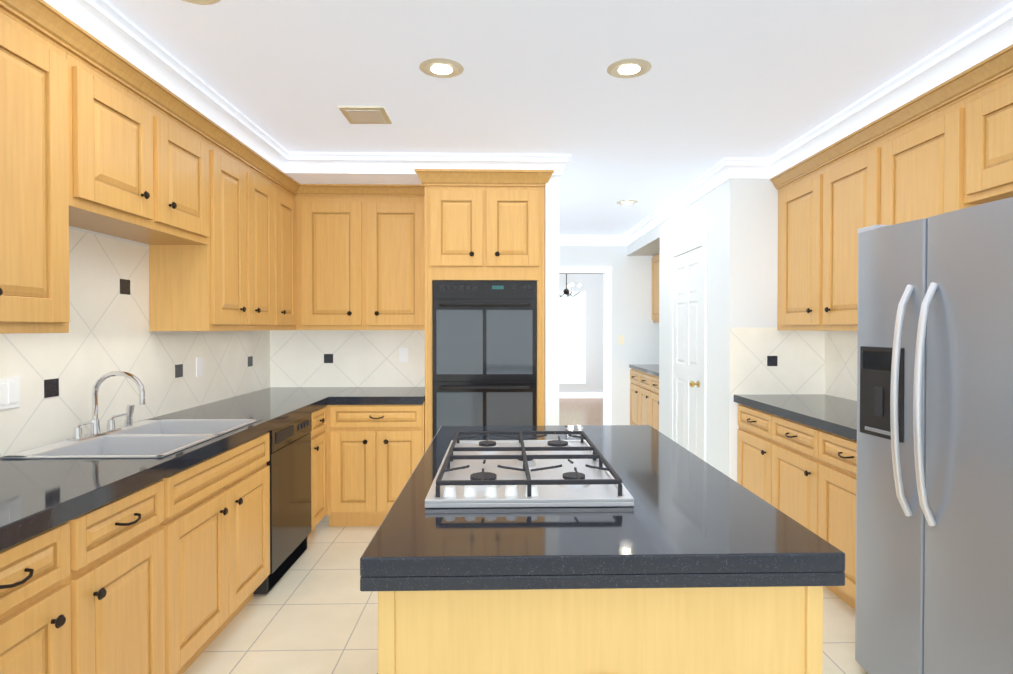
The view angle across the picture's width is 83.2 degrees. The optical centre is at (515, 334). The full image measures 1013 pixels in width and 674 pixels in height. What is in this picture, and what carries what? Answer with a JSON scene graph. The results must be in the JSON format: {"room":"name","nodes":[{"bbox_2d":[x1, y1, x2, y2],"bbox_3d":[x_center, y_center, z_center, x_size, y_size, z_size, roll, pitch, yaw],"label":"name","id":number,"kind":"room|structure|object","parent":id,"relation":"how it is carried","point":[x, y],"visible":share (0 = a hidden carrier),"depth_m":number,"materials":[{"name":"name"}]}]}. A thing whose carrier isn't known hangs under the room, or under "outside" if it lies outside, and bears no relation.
{"room":"kitchen","nodes":[
{"label":"kitchen","id":0,"kind":"room"},
{"bbox_2d":[69,226,148,246],"bbox_3d":[-1.926,0.087,1.747,0.120,2.550,5.720,0,1,-1],"label":"wall","id":1,"kind":"structure","parent":0,"point":[101,234],"depth_m":2.63,"materials":[{"name":"paint"}]},
{"bbox_2d":[0,11,79,333],"bbox_3d":[-1.697,-0.491,1.772,0.320,0.975,0.430,0,1,-1],"label":"upper cabinet","id":2,"kind":"object","parent":1,"relation":"attached to","point":[40,81],"depth_m":1.83,"materials":[{"name":"brown wood"}]},
{"bbox_2d":[44,378,58,397],"bbox_3d":[-1.873,0.215,2.300,0.003,0.072,0.072,0,1,-1],"label":"dot","id":3,"kind":"object","parent":1,"relation":"attached to","point":[51,387],"depth_m":2.30,"materials":[{"name":"black tile"}]},
{"bbox_2d":[80,62,159,230],"bbox_3d":[-1.709,-0.719,2.221,0.320,0.529,0.474,0,1,-1],"label":"upper cabinet","id":4,"kind":"object","parent":1,"relation":"attached to","point":[120,132],"depth_m":2.24,"materials":[{"name":"brown wood"}]},
{"bbox_2d":[120,279,129,294],"bbox_3d":[-1.884,-0.231,2.750,0.003,0.072,0.072,0,1,-1],"label":"dot","id":5,"kind":"object","parent":1,"relation":"attached to","point":[124,284],"depth_m":2.74,"materials":[{"name":"black tile"}]},
{"bbox_2d":[0,229,270,456],"bbox_3d":[-1.880,0.001,2.438,0.006,0.895,4.100,0,1,-1],"label":"backsplash","id":6,"kind":"structure","parent":1,"relation":"attached to","point":[109,327],"depth_m":2.65,"materials":[{"name":"beige tile"}]},
{"bbox_2d":[0,376,19,409],"bbox_3d":[-1.863,0.216,2.063,0.009,0.115,0.165,0,1,-1],"label":"outlet","id":7,"kind":"object","parent":6,"relation":"attached to","point":[9,392],"depth_m":2.10,"materials":[{"name":"beige plastic"}]},
{"bbox_2d":[196,357,202,376],"bbox_3d":[-1.899,0.193,3.425,0.005,0.115,0.070,0,1,-1],"label":"outlet","id":8,"kind":"object","parent":6,"relation":"attached to","point":[199,361],"depth_m":3.42,"materials":[{"name":"beige plastic"}]},
{"bbox_2d":[94,112,215,246],"bbox_3d":[-1.721,-0.725,2.695,0.320,0.529,0.475,0,1,-1],"label":"upper cabinet","id":9,"kind":"object","parent":1,"relation":"attached to","point":[187,161],"depth_m":2.71,"materials":[{"name":"brown wood"}]},
{"bbox_2d":[175,364,182,377],"bbox_3d":[-1.896,0.204,3.210,0.003,0.072,0.072,0,1,-1],"label":"dot","id":10,"kind":"object","parent":1,"relation":"attached to","point":[178,368],"depth_m":3.21,"materials":[{"name":"black tile"}]},
{"bbox_2d":[149,148,251,330],"bbox_3d":[-1.732,-0.507,3.144,0.320,0.975,0.417,0,1,-1],"label":"upper cabinet","id":11,"kind":"object","parent":1,"relation":"attached to","point":[234,244],"depth_m":3.00,"materials":[{"name":"brown wood"}]},
{"bbox_2d":[248,356,252,366],"bbox_3d":[-1.919,0.193,4.120,0.003,0.072,0.072,0,1,-1],"label":"dot","id":12,"kind":"object","parent":1,"relation":"attached to","point":[250,359],"depth_m":4.12,"materials":[{"name":"black tile"}]},
{"bbox_2d":[252,170,279,330],"bbox_3d":[-1.742,-0.512,3.557,0.320,0.975,0.411,0,1,-1],"label":"upper cabinet","id":13,"kind":"object","parent":1,"relation":"attached to","point":[265,194],"depth_m":3.61,"materials":[{"name":"brown wood"}]},
{"bbox_2d":[280,188,299,329],"bbox_3d":[-1.752,-0.517,3.960,0.320,0.975,0.394,0,1,-1],"label":"upper cabinet","id":14,"kind":"object","parent":1,"relation":"attached to","point":[289,204],"depth_m":4.03,"materials":[{"name":"brown wood"}]},
{"bbox_2d":[270,330,424,386],"bbox_3d":[-1.286,0.126,4.502,1.287,0.595,0.006,0,1,-1],"label":"backsplash","id":15,"kind":"structure","parent":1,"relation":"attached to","point":[365,358],"depth_m":4.50,"materials":[{"name":"beige tile"}]},
{"bbox_2d":[399,348,407,361],"bbox_3d":[-0.885,0.161,4.505,0.070,0.115,0.008,0,1,-1],"label":"outlet","id":16,"kind":"object","parent":15,"relation":"attached to","point":[403,354],"depth_m":4.50,"materials":[{"name":"white plastic"}]},
{"bbox_2d":[364,198,424,329],"bbox_3d":[-0.880,-0.522,4.342,0.479,0.975,0.311,0,1,-1],"label":"upper cabinet","id":17,"kind":"object","parent":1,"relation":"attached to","point":[394,228],"depth_m":4.19,"materials":[{"name":"brown wood"}]},
{"bbox_2d":[300,197,363,329],"bbox_3d":[-1.371,-0.522,4.330,0.502,0.975,0.311,0,1,-1],"label":"upper cabinet","id":18,"kind":"object","parent":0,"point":[331,229],"depth_m":4.18,"materials":[{"name":"brown wood"}]},
{"bbox_2d":[0,7,1012,197],"bbox_3d":[0.157,-1.097,2.826,4.100,0.210,3.400,0,1,-1],"label":"soffit","id":19,"kind":"structure","parent":0,"point":[309,178],"depth_m":3.88,"materials":[{"name":"white paint"}]},
{"bbox_2d":[304,184,424,195],"bbox_3d":[-1.095,-1.071,4.168,0.925,0.103,0.055,0,1,-1],"label":"crown molding","id":20,"kind":"structure","parent":19,"relation":"attached to","point":[309,189],"depth_m":4.16,"materials":[{"name":"brown wood"}]},
{"bbox_2d":[183,515,868,673],"bbox_3d":[0.201,1.405,3.108,6.400,0.120,8.500,0,1,-1],"label":"floor","id":21,"kind":"structure","parent":0,"point":[314,610],"depth_m":2.65,"materials":[{"name":"tile"}]},
{"bbox_2d":[0,470,187,673],"bbox_3d":[-1.537,0.926,1.605,0.630,0.876,0.963,0,1,-1],"label":"base cabinet","id":22,"kind":"object","parent":21,"relation":"on","point":[169,574],"depth_m":1.70,"materials":[{"name":"brown wood"}]},
{"bbox_2d":[0,387,339,550],"bbox_3d":[-1.563,0.461,2.802,0.644,0.055,3.383,0,1,-1],"label":"countertop","id":23,"kind":"structure","parent":22,"relation":"on","point":[39,496],"depth_m":1.91,"materials":[{"name":"black stone"}]},
{"bbox_2d":[66,371,144,440],"bbox_3d":[-1.715,0.292,2.503,0.236,0.276,0.366,0,1,-1],"label":"faucet","id":24,"kind":"object","parent":23,"relation":"on","point":[95,429],"visible":1,"depth_m":2.44,"materials":[{"name":"silver metal"}]},
{"bbox_2d":[1,419,259,458],"bbox_3d":[-1.564,0.531,2.457,0.566,0.200,0.836,0,1,-1],"label":"sink","id":25,"kind":"object","parent":23,"relation":"in","point":[153,438],"visible":0.38,"depth_m":2.44,"materials":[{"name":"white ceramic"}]},
{"bbox_2d":[204,407,327,552],"bbox_3d":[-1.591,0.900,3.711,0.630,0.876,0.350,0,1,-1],"label":"base cabinet","id":26,"kind":"object","parent":21,"relation":"on","point":[236,479],"depth_m":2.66,"materials":[{"name":"brown wood"}]},
{"bbox_2d":[254,413,311,593],"bbox_3d":[-1.552,0.902,3.227,0.601,0.859,0.612,0,1,-1],"label":"dishwasher","id":27,"kind":"object","parent":26,"relation":"in","point":[289,462],"visible":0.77,"depth_m":3.17,"materials":[{"name":"black metal"}]},
{"bbox_2d":[324,401,424,525],"bbox_3d":[-0.971,0.895,4.167,0.671,0.876,0.690,0,1,-1],"label":"base cabinet","id":28,"kind":"object","parent":21,"relation":"on","point":[374,450],"depth_m":3.88,"materials":[{"name":"brown wood"}]},
{"bbox_2d":[332,387,424,404],"bbox_3d":[-0.948,0.445,4.183,0.623,0.055,0.653,0,1,-1],"label":"countertop","id":29,"kind":"structure","parent":28,"relation":"on","point":[346,395],"depth_m":3.88,"materials":[{"name":"black stone"}]},
{"bbox_2d":[425,186,544,451],"bbox_3d":[-0.220,0.152,4.204,0.825,2.360,0.649,0,1,-1],"label":"tall cabinet","id":30,"kind":"object","parent":21,"relation":"on","point":[484,233],"visible":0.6,"depth_m":3.91,"materials":[{"name":"brown wood"}]},
{"bbox_2d":[432,281,536,438],"bbox_3d":[-0.219,0.269,4.169,0.715,1.286,0.630,0,1,-1],"label":"double wall oven","id":31,"kind":"object","parent":30,"relation":"in","point":[484,353],"visible":0.83,"depth_m":3.89,"materials":[{"name":"black"}]},
{"bbox_2d":[377,586,822,673],"bbox_3d":[0.165,0.937,1.957,1.011,0.844,1.501,0,1,-1],"label":"kitchen island","id":32,"kind":"object","parent":21,"relation":"on","point":[741,630],"visible":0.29,"depth_m":1.21,"materials":[{"name":"brown wood"}]},
{"bbox_2d":[360,425,844,590],"bbox_3d":[0.165,0.479,1.952,1.004,0.070,1.561,0,1,-1],"label":"island countertop","id":33,"kind":"structure","parent":32,"relation":"on","point":[688,519],"depth_m":1.27,"materials":[{"name":"black stone"}]},
{"bbox_2d":[425,431,633,507],"bbox_3d":[0.027,0.407,1.871,0.545,0.074,0.780,0,1,-1],"label":"gas cooktop","id":34,"kind":"object","parent":33,"relation":"in","point":[520,472],"visible":1,"depth_m":1.66,"materials":[{"name":"silver metal"}]},
{"bbox_2d":[629,366,636,424],"bbox_3d":[1.778,0.860,7.002,0.630,0.875,0.573,0,1,-1],"label":"base cabinet","id":35,"kind":"object","parent":21,"relation":"on","point":[633,373],"depth_m":7.08,"materials":[{"name":"brown wood"}]},
{"bbox_2d":[637,370,644,424],"bbox_3d":[1.790,0.866,6.543,0.630,0.875,0.650,0,1,-1],"label":"base cabinet","id":36,"kind":"object","parent":21,"relation":"on","point":[644,395],"depth_m":6.72,"materials":[{"name":"brown wood"}]},
{"bbox_2d":[645,370,658,430],"bbox_3d":[1.801,0.872,6.083,0.630,0.875,0.573,0,1,-1],"label":"base cabinet","id":37,"kind":"object","parent":21,"relation":"on","point":[651,380],"depth_m":6.22,"materials":[{"name":"brown wood"}]},
{"bbox_2d":[633,366,658,373],"bbox_3d":[1.786,0.408,6.537,0.642,0.039,1.492,0,1,-1],"label":"countertop","id":38,"kind":"structure","parent":37,"relation":"on","point":[652,369],"depth_m":6.56,"materials":[{"name":"grey stone"}]},
{"bbox_2d":[737,404,760,497],"bbox_3d":[1.861,0.900,3.700,0.630,0.876,0.607,0,1,-1],"label":"base cabinet","id":39,"kind":"object","parent":21,"relation":"on","point":[749,419],"depth_m":3.77,"materials":[{"name":"brown wood"}]},
{"bbox_2d":[761,411,804,526],"bbox_3d":[1.874,0.906,3.218,0.630,0.876,0.654,0,1,-1],"label":"base cabinet","id":40,"kind":"object","parent":21,"relation":"on","point":[804,475],"depth_m":3.31,"materials":[{"name":"brown wood"}]},
{"bbox_2d":[805,425,856,610],"bbox_3d":[1.886,0.912,2.747,0.630,0.876,0.585,0,1,-1],"label":"base cabinet","id":41,"kind":"object","parent":21,"relation":"on","point":[830,458],"depth_m":2.82,"materials":[{"name":"brown wood"}]},
{"bbox_2d":[734,394,856,440],"bbox_3d":[1.867,0.454,3.219,0.646,0.051,1.562,0,1,-1],"label":"countertop","id":42,"kind":"structure","parent":41,"relation":"on","point":[833,414],"depth_m":3.33,"materials":[{"name":"black stone"}]},
{"bbox_2d":[855,197,1012,673],"bbox_3d":[1.755,0.468,1.938,0.840,1.782,0.835,0,1,-7],"label":"refrigerator","id":43,"kind":"object","parent":21,"relation":"on","point":[934,535],"visible":1,"depth_m":1.90,"materials":[{"name":"grey metal"}]},
{"bbox_2d":[544,175,558,425],"bbox_3d":[0.211,0.040,5.582,0.095,2.550,3.320,0,1,-1],"label":"wall","id":44,"kind":"structure","parent":0,"point":[551,391],"depth_m":3.91,"materials":[{"name":"paint"}]},
{"bbox_2d":[324,354,332,362],"bbox_3d":[-1.475,0.188,4.493,0.072,0.072,0.003,0,1,-1],"label":"dot","id":45,"kind":"object","parent":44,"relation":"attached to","point":[328,358],"depth_m":4.49,"materials":[{"name":"black tile"}]},
{"bbox_2d":[292,152,559,191],"bbox_3d":[-0.604,-1.116,3.865,1.770,0.194,0.125,0,1,-1],"label":"crown molding","id":46,"kind":"structure","parent":44,"relation":"attached to","point":[432,169],"depth_m":3.85,"materials":[{"name":"white wood"}]},
{"bbox_2d":[559,154,570,184],"bbox_3d":[0.294,-1.171,5.528,0.070,0.124,3.405,0,1,-1],"label":"crown molding","id":47,"kind":"structure","parent":44,"relation":"attached to","point":[564,158],"depth_m":3.86,"materials":[{"name":"white paint"}]},
{"bbox_2d":[106,0,1012,234],"bbox_3d":[0.149,-1.289,5.125,6.400,0.120,12.600,0,1,-1],"label":"ceiling","id":48,"kind":"structure","parent":0,"point":[720,80],"depth_m":2.60,"materials":[{"name":"paint"}]},
{"bbox_2d":[0,0,303,195],"bbox_3d":[-1.525,-1.099,2.598,0.104,0.197,3.170,0,1,-1],"label":"crown molding","id":49,"kind":"structure","parent":48,"relation":"attached to","point":[108,24],"depth_m":2.38,"materials":[{"name":"white wood"}]},
{"bbox_2d":[181,0,220,4],"bbox_3d":[-1.121,-1.186,1.962,0.200,0.010,0.200,0,1,-1],"label":"recessed light","id":50,"kind":"object","parent":48,"relation":"in","point":[204,2],"visible":1,"depth_m":2.03,"materials":[{"name":"beige plastic"}]},
{"bbox_2d":[338,106,391,123],"bbox_3d":[-0.817,-1.197,3.116,0.240,0.016,0.240,0,1,-1],"label":"ceiling vent","id":51,"kind":"object","parent":48,"relation":"in","point":[365,114],"visible":1,"depth_m":3.09,"materials":[{"name":"beige plastic"}]},
{"bbox_2d":[419,58,463,77],"bbox_3d":[-0.334,-1.193,2.566,0.200,0.010,0.200,0,1,-1],"label":"recessed light","id":52,"kind":"object","parent":48,"relation":"in","point":[440,68],"visible":1,"depth_m":2.55,"materials":[{"name":"beige plastic"}]},
{"bbox_2d":[559,274,580,296],"bbox_3d":[0.861,-0.953,9.448,0.442,0.656,0.462,0,1,-1],"label":"light","id":53,"kind":"object","parent":48,"relation":"hanging from","point":[566,291],"visible":0.75,"depth_m":9.43,"materials":[{"name":"brown metal"}]},
{"bbox_2d":[616,200,637,204],"bbox_3d":[1.035,-1.226,5.298,0.200,0.010,0.200,0,1,-1],"label":"recessed light","id":54,"kind":"object","parent":48,"relation":"in","point":[626,202],"visible":1,"depth_m":5.28,"materials":[{"name":"beige plastic"}]},
{"bbox_2d":[607,58,651,78],"bbox_3d":[0.511,-1.193,2.569,0.200,0.010,0.200,0,1,-1],"label":"recessed light","id":55,"kind":"object","parent":48,"relation":"in","point":[629,68],"visible":0.94,"depth_m":2.56,"materials":[{"name":"beige plastic"}]},
{"bbox_2d":[559,398,602,425],"bbox_3d":[0.791,1.329,9.424,4.900,0.120,4.100,0,1,-1],"label":"floor","id":56,"kind":"structure","parent":0,"point":[580,411],"depth_m":9.42,"materials":[{"name":"beige tile"}]},
{"bbox_2d":[559,274,602,391],"bbox_3d":[0.746,-0.028,11.217,4.900,2.550,0.120,0,1,-1],"label":"wall","id":57,"kind":"structure","parent":0,"point":[591,286],"depth_m":11.16,"materials":[{"name":"paint"}]},
{"bbox_2d":[559,291,585,383],"bbox_3d":[1.033,0.058,11.146,0.670,1.800,0.030,0,1,-1],"label":"room window","id":58,"kind":"structure","parent":57,"relation":"in","point":[572,340],"depth_m":11.15,"materials":[{"name":"white glass"}]},
{"bbox_2d":[559,392,602,397],"bbox_3d":[0.747,1.188,11.164,4.660,0.120,0.013,0,1,-1],"label":"baseboard","id":59,"kind":"structure","parent":57,"relation":"attached to","point":[580,394],"depth_m":11.16,"materials":[{"name":"white wood"}]},
{"bbox_2d":[559,246,658,424],"bbox_3d":[1.154,0.019,7.327,1.880,2.550,0.120,0,1,-1],"label":"wall","id":60,"kind":"structure","parent":0,"point":[635,325],"depth_m":7.27,"materials":[{"name":"paint"}]},
{"bbox_2d":[559,266,611,424],"bbox_3d":[0.750,0.212,7.310,0.940,2.165,0.138,0,1,-1],"label":"door frame","id":61,"kind":"structure","parent":60,"relation":"attached to","point":[607,337],"depth_m":7.25,"materials":[{"name":"white wood"}]},
{"bbox_2d":[559,235,619,245],"bbox_3d":[0.812,-1.192,7.208,1.050,0.124,0.070,0,1,-1],"label":"crown molding","id":62,"kind":"structure","parent":60,"relation":"attached to","point":[564,240],"depth_m":7.22,"materials":[{"name":"white paint"}]},
{"bbox_2d":[618,335,623,343],"bbox_3d":[1.346,0.067,7.268,0.070,0.115,0.005,0,1,-1],"label":"outlet","id":63,"kind":"object","parent":60,"relation":"attached to","point":[621,337],"depth_m":7.27,"materials":[{"name":"white plastic"}]},
{"bbox_2d":[627,178,777,481],"bbox_3d":[1.797,0.039,5.642,0.680,2.550,3.280,0,1,-1],"label":"wall","id":64,"kind":"structure","parent":0,"point":[735,220],"depth_m":4.09,"materials":[{"name":"paint"}]},
{"bbox_2d":[652,254,658,321],"bbox_3d":[1.916,-0.575,6.988,0.355,0.846,0.573,0,1,-1],"label":"upper cabinet","id":65,"kind":"object","parent":64,"relation":"attached to","point":[655,260],"depth_m":7.08,"materials":[{"name":"brown wood"}]},
{"bbox_2d":[620,158,739,245],"bbox_3d":[1.423,-1.172,5.583,0.070,0.124,3.350,0,1,-1],"label":"crown molding","id":66,"kind":"structure","parent":64,"relation":"attached to","point":[725,169],"depth_m":4.76,"materials":[{"name":"white wood"}]},
{"bbox_2d":[670,235,706,461],"bbox_3d":[1.431,0.271,4.886,0.087,2.105,0.910,0,1,-1],"label":"pantry door","id":67,"kind":"structure","parent":64,"relation":"in","point":[688,350],"depth_m":4.83,"materials":[{"name":"white wood"}]},
{"bbox_2d":[767,356,777,365],"bbox_3d":[1.798,0.184,3.996,0.072,0.072,0.003,0,1,-1],"label":"dot","id":68,"kind":"object","parent":64,"relation":"attached to","point":[771,360],"depth_m":3.99,"materials":[{"name":"black tile"}]},
{"bbox_2d":[729,327,824,395],"bbox_3d":[1.838,0.189,4.002,0.680,0.480,0.006,0,1,-1],"label":"backsplash","id":69,"kind":"structure","parent":64,"relation":"attached to","point":[799,368],"depth_m":4.00,"materials":[{"name":"beige tile"}]},
{"bbox_2d":[777,144,872,330],"bbox_3d":[2.005,-0.511,3.447,0.355,0.975,1.099,0,1,-1],"label":"upper cabinet","id":70,"kind":"object","parent":64,"relation":"attached to","point":[820,214],"depth_m":3.39,"materials":[{"name":"brown wood"}]},
{"bbox_2d":[760,2,1012,188],"bbox_3d":[1.817,-1.099,2.556,0.106,0.197,2.865,0,1,-1],"label":"crown molding","id":71,"kind":"structure","parent":64,"relation":"attached to","point":[981,55],"depth_m":2.63,"materials":[{"name":"white wood"}]},
{"bbox_3d":[2.259,0.069,3.193,0.120,2.550,8.400,0,1,-1],"label":"wall","id":72,"kind":"structure","parent":0,"visible":0},
{"bbox_2d":[825,331,857,400],"bbox_3d":[2.154,0.122,4.842,0.006,0.595,4.900,0,1,-1],"label":"backsplash","id":73,"kind":"structure","parent":72,"relation":"attached to","point":[840,364],"depth_m":3.81,"materials":[{"name":"beige tile"}]},
{"bbox_2d":[873,103,966,224],"bbox_3d":[2.025,-0.501,2.645,0.355,0.975,0.505,0,1,-1],"label":"upper cabinet","id":74,"kind":"object","parent":72,"relation":"attached to","point":[915,166],"depth_m":2.62,"materials":[{"name":"brown wood"}]},
{"bbox_2d":[957,75,1012,206],"bbox_3d":[2.046,-0.759,1.814,0.355,0.440,1.152,0,1,-1],"label":"upper cabinet","id":75,"kind":"object","parent":72,"relation":"attached to","point":[957,156],"depth_m":2.26,"materials":[{"name":"brown wood"}]}
]}

